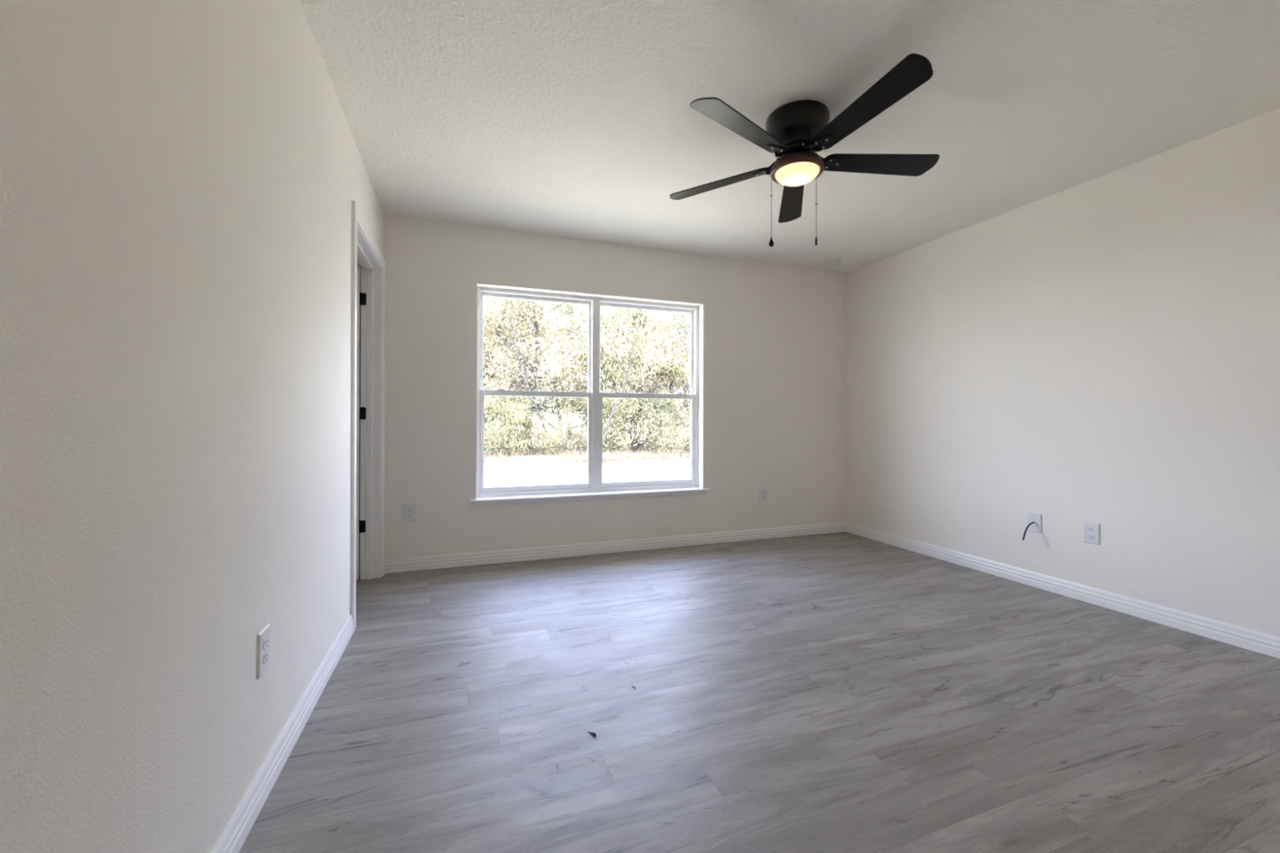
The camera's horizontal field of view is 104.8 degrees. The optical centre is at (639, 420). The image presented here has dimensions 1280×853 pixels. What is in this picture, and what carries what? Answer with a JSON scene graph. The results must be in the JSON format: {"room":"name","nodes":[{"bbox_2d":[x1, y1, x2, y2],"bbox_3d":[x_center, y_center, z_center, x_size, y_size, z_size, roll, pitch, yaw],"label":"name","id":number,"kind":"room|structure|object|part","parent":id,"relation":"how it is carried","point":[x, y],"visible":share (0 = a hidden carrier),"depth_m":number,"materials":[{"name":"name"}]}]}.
{"room":"empty bedroom","nodes":[
{"label":"empty bedroom","id":0,"kind":"room"},
{"bbox_2d":[0,0,383,852],"bbox_3d":[-1.181,0.319,1.588,0.115,3.440,3.700,0,0,-20],"label":"wall","id":1,"kind":"structure","parent":0,"point":[180,180],"depth_m":0.90,"materials":[{"name":"white paint"}]},
{"bbox_2d":[256,622,270,679],"bbox_3d":[-1.035,0.633,1.359,0.009,0.122,0.080,0,0,-20],"label":"wall outlet","id":2,"kind":"object","parent":1,"relation":"attached to","point":[264,635],"visible":1,"depth_m":1.34,"materials":[{"name":"white plastic"}]},
{"bbox_2d":[262,636,268,649],"bbox_3d":[-1.035,0.614,1.359,0.009,0.027,0.034,0,0,-20],"label":"receptacle","id":3,"kind":"object","parent":2,"relation":"attached to","point":[265,639],"depth_m":1.36,"materials":[{"name":"white plastic"}]},
{"bbox_2d":[262,650,268,663],"bbox_3d":[-1.035,0.653,1.359,0.009,0.027,0.034,0,0,-20],"label":"receptacle","id":4,"kind":"object","parent":2,"relation":"attached to","point":[265,653],"depth_m":1.36,"materials":[{"name":"white plastic"}]},
{"bbox_2d":[211,613,353,852],"bbox_3d":[-0.956,0.995,1.141,0.013,0.090,2.705,0,0,-20],"label":"baseboard","id":5,"kind":"structure","parent":1,"relation":"attached to","point":[235,833],"depth_m":1.44,"materials":[{"name":"white paint"}]},
{"bbox_2d":[355,266,366,579],"bbox_3d":[-2.149,0.014,2.994,0.842,2.020,0.113,0,0,-26],"label":"door","id":6,"kind":"structure","parent":1,"relation":"in","point":[361,297],"depth_m":3.17,"materials":[{"name":"white paint"}]},
{"bbox_2d":[350,200,385,632],"bbox_3d":[-1.622,-0.020,2.850,0.132,2.115,0.965,0,0,-20],"label":"door frame","id":7,"kind":"structure","parent":1,"relation":"attached to","point":[362,241],"depth_m":3.22,"materials":[{"name":"white paint"}]},
{"bbox_2d":[356,213,846,575],"bbox_3d":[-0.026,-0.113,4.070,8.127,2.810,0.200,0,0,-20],"label":"wall","id":8,"kind":"structure","parent":0,"point":[772,357],"depth_m":3.92,"materials":[{"name":"white paint"}]},
{"bbox_2d":[403,502,416,520],"bbox_3d":[-1.590,0.632,3.402,0.080,0.122,0.009,0,0,-20],"label":"wall outlet","id":9,"kind":"object","parent":8,"relation":"attached to","point":[409,508],"visible":1,"depth_m":3.40,"materials":[{"name":"white plastic"}]},
{"bbox_2d":[471,286,710,506],"bbox_3d":[-0.339,-0.182,3.925,1.904,1.606,0.206,0,0,-20],"label":"window","id":10,"kind":"structure","parent":8,"relation":"in","point":[594,489],"depth_m":3.93,"materials":[{"name":"white plastic"}]},
{"bbox_3d":[-0.801,-0.574,3.844,0.853,0.772,0.024,0,0,-20],"label":"sash","id":11,"kind":"part","parent":10,"relation":"part of","materials":[{"name":"clear glass"}]},
{"bbox_3d":[-0.791,0.154,3.811,0.853,0.764,0.030,0,0,-20],"label":"sash","id":12,"kind":"part","parent":10,"relation":"part of","materials":[{"name":"white plastic"}]},
{"bbox_3d":[0.057,-0.571,4.150,0.853,0.772,0.024,0,0,-20],"label":"sash","id":13,"kind":"part","parent":10,"relation":"part of","materials":[{"name":"clear glass"}]},
{"bbox_3d":[0.067,0.157,4.117,0.853,0.764,0.030,0,0,-20],"label":"sash","id":14,"kind":"part","parent":10,"relation":"part of","materials":[{"name":"white plastic"}]},
{"bbox_2d":[384,521,845,573],"bbox_3d":[0.101,0.998,4.003,3.927,0.090,0.013,0,0,-20],"label":"baseboard","id":15,"kind":"structure","parent":8,"relation":"attached to","point":[428,562],"depth_m":3.84,"materials":[{"name":"white paint"}]},
{"bbox_2d":[759,487,767,502],"bbox_3d":[1.094,0.656,4.359,0.080,0.122,0.009,0,0,-20],"label":"wall outlet","id":16,"kind":"object","parent":8,"relation":"attached to","point":[762,491],"visible":1,"depth_m":4.35,"materials":[{"name":"white plastic"}]},
{"bbox_2d":[238,531,1279,852],"bbox_3d":[0.198,1.043,1.125,5.677,0.001,5.500,0,0,-20],"label":"floor","id":17,"kind":"structure","parent":0,"point":[836,692],"depth_m":1.72,"materials":[{"name":"grey laminate"}]},
{"bbox_2d":[299,0,1279,273],"bbox_3d":[0.727,-1.401,2.267,3.927,0.012,3.700,0,0,-20],"label":"ceiling","id":18,"kind":"structure","parent":0,"point":[575,119],"depth_m":2.16,"materials":[{"name":"white paint"}]},
{"bbox_2d":[669,53,939,246],"bbox_3d":[0.748,-1.103,2.237,1.271,0.584,1.225,0,0,-20],"label":"ceiling fan","id":19,"kind":"object","parent":18,"relation":"hanging from","point":[794,131],"visible":1,"depth_m":2.18,"materials":[{"name":"black metal"}]},
{"bbox_3d":[0.395,-1.193,2.490,0.546,0.036,0.131,-1,-2,32],"label":"blade","id":20,"kind":"part","parent":19,"relation":"part of","materials":[{"name":"black wood"}]},
{"bbox_3d":[0.428,-1.206,2.032,0.546,0.036,0.131,1,-2,-40],"label":"blade","id":21,"kind":"part","parent":19,"relation":"part of","materials":[{"name":"black wood"}]},
{"bbox_3d":[0.613,-0.836,2.303,0.024,0.048,0.024,0,0,-20],"label":"chain pull","id":22,"kind":"part","parent":19,"relation":"part of","materials":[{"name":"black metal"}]},
{"bbox_3d":[0.821,-1.191,2.664,0.131,0.036,0.546,-1,-2,14],"label":"blade","id":23,"kind":"part","parent":19,"relation":"part of","materials":[{"name":"black wood"}]},
{"bbox_3d":[0.727,-1.129,2.284,0.196,0.052,0.196,0,0,-20],"label":"lamp shade","id":24,"kind":"part","parent":19,"relation":"part of","materials":[{"name":"white glass"}]},
{"bbox_3d":[0.728,-1.176,2.284,0.240,0.066,0.240,0,0,-20],"label":"lamp dish","id":25,"kind":"part","parent":19,"relation":"part of","materials":[{"name":"brown metal"}]},
{"bbox_3d":[0.875,-1.212,1.922,0.131,0.036,0.546,0,-2,-22],"label":"blade","id":26,"kind":"part","parent":19,"relation":"part of","materials":[{"name":"black wood"}]},
{"bbox_3d":[1.118,-1.203,2.312,0.546,0.036,0.131,0,-2,-4],"label":"blade","id":27,"kind":"part","parent":19,"relation":"part of","materials":[{"name":"black wood"}]},
{"bbox_2d":[825,257,841,266],"bbox_3d":[1.683,-1.371,4.294,0.132,0.044,0.132,0,0,-20],"label":"smoke detector","id":28,"kind":"object","parent":18,"relation":"attached to","point":[835,261],"visible":1,"depth_m":4.25,"materials":[{"name":"white plastic"}]},
{"bbox_2d":[845,107,1279,637],"bbox_3d":[2.946,-0.168,2.051,0.115,2.440,5.600,0,0,-20],"label":"wall","id":29,"kind":"structure","parent":0,"point":[1104,350],"depth_m":2.80,"materials":[{"name":"white paint"}]},
{"bbox_2d":[1027,511,1042,533],"bbox_3d":[2.497,0.644,3.119,0.010,0.122,0.080,0,0,-20],"label":"cable plate","id":30,"kind":"object","parent":29,"relation":"attached to","point":[1037,517],"visible":1,"depth_m":3.11,"materials":[{"name":"white plastic"}]},
{"bbox_2d":[1022,521,1034,540],"bbox_3d":[2.451,0.697,3.109,0.088,0.114,0.009,0,0,-11],"label":"cable","id":31,"kind":"object","parent":30,"relation":"attached to","point":[1029,524],"visible":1,"depth_m":3.10,"materials":[{"name":"black plastic"}]},
{"bbox_2d":[845,521,1279,658],"bbox_3d":[2.563,1.006,2.924,0.013,0.090,3.700,0,0,-20],"label":"baseboard","id":32,"kind":"structure","parent":29,"relation":"attached to","point":[1255,641],"depth_m":2.79,"materials":[{"name":"white paint"}]},
{"bbox_2d":[1083,520,1100,545],"bbox_3d":[2.597,0.647,2.837,0.009,0.122,0.080,0,0,-20],"label":"wall outlet","id":33,"kind":"object","parent":29,"relation":"attached to","point":[1091,531],"visible":1,"depth_m":2.83,"materials":[{"name":"white plastic"}]},
{"bbox_2d":[1087,526,1094,532],"bbox_3d":[2.598,0.627,2.837,0.009,0.027,0.034,0,0,-20],"label":"receptacle","id":34,"kind":"object","parent":33,"relation":"attached to","point":[1090,529],"depth_m":2.83,"materials":[{"name":"white plastic"}]},
{"bbox_2d":[1087,533,1094,538],"bbox_3d":[2.597,0.666,2.837,0.009,0.027,0.034,0,0,-20],"label":"receptacle","id":35,"kind":"object","parent":33,"relation":"attached to","point":[1089,535],"depth_m":2.83,"materials":[{"name":"white plastic"}]},
{"label":"outside","id":36,"kind":"structure","parent":0,"visible":0},
{"bbox_2d":[484,458,690,497],"bbox_3d":[3.361,1.303,3.899,130.000,0.001,25.600,0,0,-20],"label":"ground","id":37,"kind":"structure","parent":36,"point":[548,473],"depth_m":12.66,"materials":[{"name":"white"}]},
{"bbox_2d":[484,470,539,487],"bbox_3d":[-4.787,1.223,9.882,5.318,0.110,3.050,0,0,-20],"label":"grass patch","id":38,"kind":"structure","parent":37,"relation":"on","point":[508,482],"depth_m":10.36,"materials":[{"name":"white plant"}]},
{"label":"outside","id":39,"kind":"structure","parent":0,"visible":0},
{"bbox_2d":[484,430,690,463],"bbox_3d":[-4.062,1.125,32.153,75.000,0.350,34.588,0,0,-20],"label":"woodland","id":40,"kind":"object","parent":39,"point":[542,458],"visible":0.02,"depth_m":15.68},
{"bbox_2d":[482,382,509,457],"bbox_3d":[-5.210,0.028,14.672,2.689,2.508,2.494,0,0,-29],"label":"leafy shrub","id":41,"kind":"object","parent":40,"relation":"on","point":[486,399],"visible":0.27,"depth_m":14.91,"materials":[{"name":"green plant"}]},
{"bbox_2d":[483,325,516,364],"bbox_3d":[-7.277,-1.867,16.114,4.878,6.303,6.086,0,0,30],"label":"leafy tree","id":42,"kind":"object","parent":40,"relation":"on","point":[492,336],"visible":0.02,"depth_m":16.65,"materials":[{"name":"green plant"}]},
{"bbox_2d":[483,312,524,439],"bbox_3d":[-7.958,-2.594,25.235,6.069,7.752,7.807,0,0,-19],"label":"leafy tree","id":43,"kind":"object","parent":40,"relation":"on","point":[508,313],"visible":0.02,"depth_m":24.96,"materials":[{"name":"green plant"}]},
{"bbox_2d":[484,386,524,455],"bbox_3d":[-4.795,0.010,15.639,2.531,2.546,2.729,0,0,-4],"label":"leafy shrub","id":44,"kind":"object","parent":40,"relation":"on","point":[495,437],"visible":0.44,"depth_m":15.36,"materials":[{"name":"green plant"}]},
{"bbox_3d":[-4.942,0.136,15.541,1.635,2.294,2.091,0,0,-22],"label":"stem","id":45,"kind":"part","parent":44,"relation":"part of","materials":[{"name":"green plant"}]},
{"bbox_2d":[482,379,545,454],"bbox_3d":[-4.162,-0.036,16.083,2.628,2.644,2.834,0,0,23],"label":"leafy shrub","id":46,"kind":"object","parent":40,"relation":"on","point":[521,397],"visible":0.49,"depth_m":15.83,"materials":[{"name":"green plant"}]},
{"bbox_3d":[-4.345,0.094,16.062,1.697,2.382,2.172,0,0,5],"label":"stem","id":47,"kind":"part","parent":46,"relation":"part of","materials":[{"name":"green plant"}]},
{"bbox_2d":[482,297,551,440],"bbox_3d":[-6.933,-2.124,20.514,5.280,6.823,6.588,0,0,32],"label":"leafy tree","id":48,"kind":"object","parent":40,"relation":"on","point":[491,375],"visible":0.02,"depth_m":20.49,"materials":[{"name":"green plant"}]},
{"bbox_2d":[482,302,560,454],"bbox_3d":[-4.154,-1.571,16.758,3.717,5.719,2.717,0,0,-17],"label":"young tree","id":49,"kind":"object","parent":40,"relation":"on","point":[520,316],"visible":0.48,"depth_m":16.56,"materials":[{"name":"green plant"}]},
{"bbox_2d":[488,396,564,455],"bbox_3d":[-3.623,0.210,15.726,2.307,2.152,2.140,0,0,12],"label":"leafy shrub","id":50,"kind":"object","parent":40,"relation":"on","point":[515,419],"visible":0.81,"depth_m":15.59,"materials":[{"name":"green plant"}]},
{"bbox_3d":[-3.579,0.317,15.583,1.768,1.939,1.382,0,0,-5],"label":"stem","id":51,"kind":"part","parent":50,"relation":"part of","materials":[{"name":"green plant"}]},
{"bbox_2d":[482,297,577,454],"bbox_3d":[-3.634,-1.712,15.613,3.902,6.005,2.853,0,0,26],"label":"young tree","id":52,"kind":"object","parent":40,"relation":"on","point":[517,356],"visible":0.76,"depth_m":15.61,"materials":[{"name":"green plant"}]},
{"bbox_2d":[482,297,586,426],"bbox_3d":[-5.701,-2.702,17.815,8.039,7.982,6.249,0,0,-6],"label":"leafy tree","id":53,"kind":"object","parent":40,"relation":"on","point":[500,327],"visible":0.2,"depth_m":17.10,"materials":[{"name":"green plant"}]},
{"bbox_2d":[520,410,570,454],"bbox_3d":[-3.140,0.427,16.109,1.768,1.722,2.131,0,0,14],"label":"leafy shrub","id":54,"kind":"object","parent":40,"relation":"on","point":[557,449],"visible":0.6,"depth_m":15.91,"materials":[{"name":"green plant"}]},
{"bbox_2d":[497,297,611,444],"bbox_3d":[-3.440,-2.314,20.597,5.651,7.218,7.269,0,0,38],"label":"leafy tree","id":55,"kind":"object","parent":40,"relation":"on","point":[567,321],"visible":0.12,"depth_m":19.95,"materials":[{"name":"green plant"}]},
{"bbox_2d":[482,296,635,451],"bbox_3d":[-3.530,-2.292,17.254,6.857,8.076,7.415,0,0,9],"label":"leafy tree","id":56,"kind":"object","parent":40,"relation":"on","point":[570,369],"visible":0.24,"depth_m":16.41,"materials":[{"name":"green plant"}]},
{"bbox_2d":[537,406,587,454],"bbox_3d":[-2.325,0.421,16.117,2.151,1.738,1.784,0,0,-16],"label":"leafy shrub","id":57,"kind":"object","parent":40,"relation":"on","point":[554,433],"visible":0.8,"depth_m":15.96,"materials":[{"name":"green plant"}]},
{"bbox_2d":[504,314,630,439],"bbox_3d":[-3.849,-1.983,25.610,6.771,7.375,6.262,0,0,15],"label":"leafy tree","id":58,"kind":"object","parent":40,"relation":"on","point":[571,314],"visible":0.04,"depth_m":24.77,"materials":[{"name":"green plant"}]},
{"bbox_2d":[538,382,620,454],"bbox_3d":[-2.109,-0.023,16.639,2.819,2.630,2.614,0,0,-18],"label":"leafy shrub","id":59,"kind":"object","parent":40,"relation":"on","point":[585,402],"visible":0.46,"depth_m":16.39,"materials":[{"name":"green plant"}]},
{"bbox_3d":[-2.243,0.107,16.764,2.160,2.369,1.688,0,0,-35],"label":"stem","id":60,"kind":"part","parent":59,"relation":"part of","materials":[{"name":"green plant"}]},
{"bbox_2d":[484,446,690,463],"bbox_3d":[-1.149,1.058,16.502,20.863,0.461,3.311,0,0,-20],"label":"undergrowth","id":61,"kind":"object","parent":40,"relation":"on","point":[623,454],"visible":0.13,"depth_m":15.80,"materials":[{"name":"green plant"}]},
{"bbox_2d":[484,452,690,462],"bbox_3d":[-1.104,1.195,16.416,26.051,0.239,2.768,0,0,-20],"label":"leaf litter","id":62,"kind":"object","parent":40,"relation":"on","point":[669,455],"visible":0.19,"depth_m":15.85,"materials":[{"name":"plant"}]},
{"bbox_2d":[562,399,623,453],"bbox_3d":[-1.704,0.239,16.876,2.256,2.105,2.092,0,0,-12],"label":"leafy shrub","id":63,"kind":"object","parent":40,"relation":"on","point":[584,415],"visible":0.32,"depth_m":16.66,"materials":[{"name":"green plant"}]},
{"bbox_2d":[513,302,689,452],"bbox_3d":[-1.013,-1.947,18.069,6.279,6.503,5.033,0,0,11],"label":"leafy tree","id":64,"kind":"object","parent":40,"relation":"on","point":[566,312],"visible":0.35,"depth_m":17.12,"materials":[{"name":"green plant"}]},
{"bbox_2d":[566,379,644,453],"bbox_3d":[-1.113,-0.091,17.035,2.756,2.772,2.972,0,0,23],"label":"leafy shrub","id":65,"kind":"object","parent":40,"relation":"on","point":[610,403],"visible":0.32,"depth_m":16.57,"materials":[{"name":"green plant"}]},
{"bbox_3d":[-1.305,0.046,17.015,1.780,2.498,2.277,0,0,6],"label":"stem","id":66,"kind":"part","parent":65,"relation":"part of","materials":[{"name":"green plant"}]},
{"bbox_2d":[574,380,648,454],"bbox_3d":[-0.849,-0.051,17.056,2.888,2.694,2.679,0,0,-40],"label":"leafy shrub","id":67,"kind":"object","parent":40,"relation":"on","point":[611,401],"visible":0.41,"depth_m":16.54,"materials":[{"name":"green plant"}]},
{"bbox_3d":[-0.675,0.083,16.991,1.730,2.427,2.213,0,0,32],"label":"stem","id":68,"kind":"part","parent":67,"relation":"part of","materials":[{"name":"green plant"}]},
{"bbox_2d":[562,306,689,444],"bbox_3d":[-0.036,-3.148,20.535,6.994,8.908,6.787,0,0,-42],"label":"tree","id":69,"kind":"object","parent":40,"relation":"on","point":[685,329],"visible":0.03,"depth_m":19.08,"materials":[{"name":"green plant"}]},
{"bbox_2d":[567,308,689,442],"bbox_3d":[-0.414,-1.734,22.700,5.804,6.835,6.276,0,0,3],"label":"leafy tree","id":70,"kind":"object","parent":40,"relation":"on","point":[611,308],"visible":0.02,"depth_m":21.62,"materials":[{"name":"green plant"}]},
{"bbox_2d":[584,386,673,454],"bbox_3d":[-0.542,0.013,17.155,3.181,2.571,2.639,0,0,-21],"label":"leafy shrub","id":71,"kind":"object","parent":40,"relation":"on","point":[637,423],"visible":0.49,"depth_m":16.87,"materials":[{"name":"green plant"}]},
{"bbox_3d":[-0.612,0.185,17.054,1.623,2.226,2.448,0,0,40],"label":"stem","id":72,"kind":"part","parent":71,"relation":"part of","materials":[{"name":"green plant"}]},
{"bbox_2d":[571,309,689,453],"bbox_3d":[0.169,-1.919,19.424,4.997,6.456,6.234,0,0,-17],"label":"leafy tree","id":73,"kind":"object","parent":40,"relation":"on","point":[677,371],"visible":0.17,"depth_m":18.33,"materials":[{"name":"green plant"}]},
{"bbox_2d":[586,307,690,440],"bbox_3d":[1.328,-2.303,19.889,5.656,7.224,7.276,0,0,-38],"label":"leafy tree","id":74,"kind":"object","parent":40,"relation":"on","point":[671,386],"visible":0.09,"depth_m":19.44,"materials":[{"name":"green plant"}]},
{"bbox_2d":[600,306,679,453],"bbox_3d":[-0.334,-1.701,15.949,2.853,6.005,3.902,0,0,-10],"label":"young tree","id":75,"kind":"object","parent":40,"relation":"on","point":[618,322],"visible":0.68,"depth_m":15.57,"materials":[{"name":"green plant"}]},
{"bbox_2d":[600,309,687,453],"bbox_3d":[0.184,-1.700,17.566,2.853,6.005,3.902,0,0,10],"label":"young tree","id":76,"kind":"object","parent":40,"relation":"on","point":[654,319],"visible":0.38,"depth_m":17.34,"materials":[{"name":"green plant"}]},
{"bbox_2d":[601,311,689,453],"bbox_3d":[0.471,-1.699,18.076,3.902,6.005,2.853,0,0,-11],"label":"young tree","id":77,"kind":"object","parent":40,"relation":"on","point":[663,322],"visible":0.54,"depth_m":17.78,"materials":[{"name":"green plant"}]},
{"bbox_2d":[617,381,683,453],"bbox_3d":[0.334,-0.077,17.259,2.737,2.752,2.951,0,0,34],"label":"leafy shrub","id":78,"kind":"object","parent":40,"relation":"on","point":[649,436],"visible":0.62,"depth_m":16.87,"materials":[{"name":"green plant"}]},
{"bbox_3d":[0.143,0.059,17.276,1.767,2.480,2.261,0,0,16],"label":"stem","id":79,"kind":"part","parent":78,"relation":"part of","materials":[{"name":"green plant"}]},
{"bbox_2d":[626,336,690,413],"bbox_3d":[0.736,-1.297,19.192,3.812,5.198,3.305,0,0,-32],"label":"tree","id":80,"kind":"object","parent":40,"relation":"on","point":[645,380],"visible":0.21,"depth_m":18.43,"materials":[{"name":"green plant"}]},
{"bbox_2d":[631,398,689,453],"bbox_3d":[0.825,0.186,17.302,2.214,2.227,2.388,0,0,15],"label":"leafy shrub","id":81,"kind":"object","parent":40,"relation":"on","point":[667,412],"visible":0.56,"depth_m":17.11,"materials":[{"name":"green plant"}]},
{"bbox_3d":[0.675,0.296,17.264,1.430,2.007,1.830,0,0,-3],"label":"stem","id":82,"kind":"part","parent":81,"relation":"part of","materials":[{"name":"green plant"}]},
{"bbox_2d":[640,406,690,453],"bbox_3d":[1.064,0.398,17.303,1.853,1.806,2.234,0,0,-25],"label":"leafy shrub","id":83,"kind":"object","parent":40,"relation":"on","point":[680,434],"visible":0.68,"depth_m":16.97,"materials":[{"name":"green plant"}]},
{"bbox_3d":[0.989,0.519,17.346,1.720,1.563,1.140,0,0,36],"label":"stem","id":84,"kind":"part","parent":83,"relation":"part of","materials":[{"name":"green plant"}]},
{"bbox_2d":[653,403,690,451],"bbox_3d":[1.447,0.314,17.977,2.448,1.978,2.030,0,0,32],"label":"leafy shrub","id":85,"kind":"object","parent":40,"relation":"on","point":[685,411],"visible":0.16,"depth_m":17.70,"materials":[{"name":"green plant"}]},
{"bbox_2d":[654,311,690,431],"bbox_3d":[2.259,-2.616,24.278,6.152,7.859,7.914,0,0,9],"label":"leafy tree","id":86,"kind":"object","parent":40,"relation":"on","point":[668,312],"visible":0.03,"depth_m":24.07,"materials":[{"name":"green plant"}]},
{"bbox_2d":[665,328,689,429],"bbox_3d":[3.142,-2.226,28.588,5.487,7.090,6.846,0,0,-14],"label":"leafy tree","id":87,"kind":"object","parent":40,"relation":"on","point":[689,329],"visible":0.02,"depth_m":27.76,"materials":[{"name":"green plant"}]},
{"bbox_2d":[677,419,690,450],"bbox_3d":[2.556,0.292,17.809,2.510,2.029,2.082,0,0,-21],"label":"leafy shrub","id":88,"kind":"object","parent":40,"relation":"on","point":[688,420],"visible":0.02,"depth_m":17.66,"materials":[{"name":"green plant"}]},
{"bbox_2d":[679,364,690,412],"bbox_3d":[4.227,-1.739,21.633,6.317,6.880,5.842,0,0,-34],"label":"leafy tree","id":89,"kind":"object","parent":40,"relation":"on","point":[689,364],"visible":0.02,"depth_m":22.23,"materials":[{"name":"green plant"}]}
]}

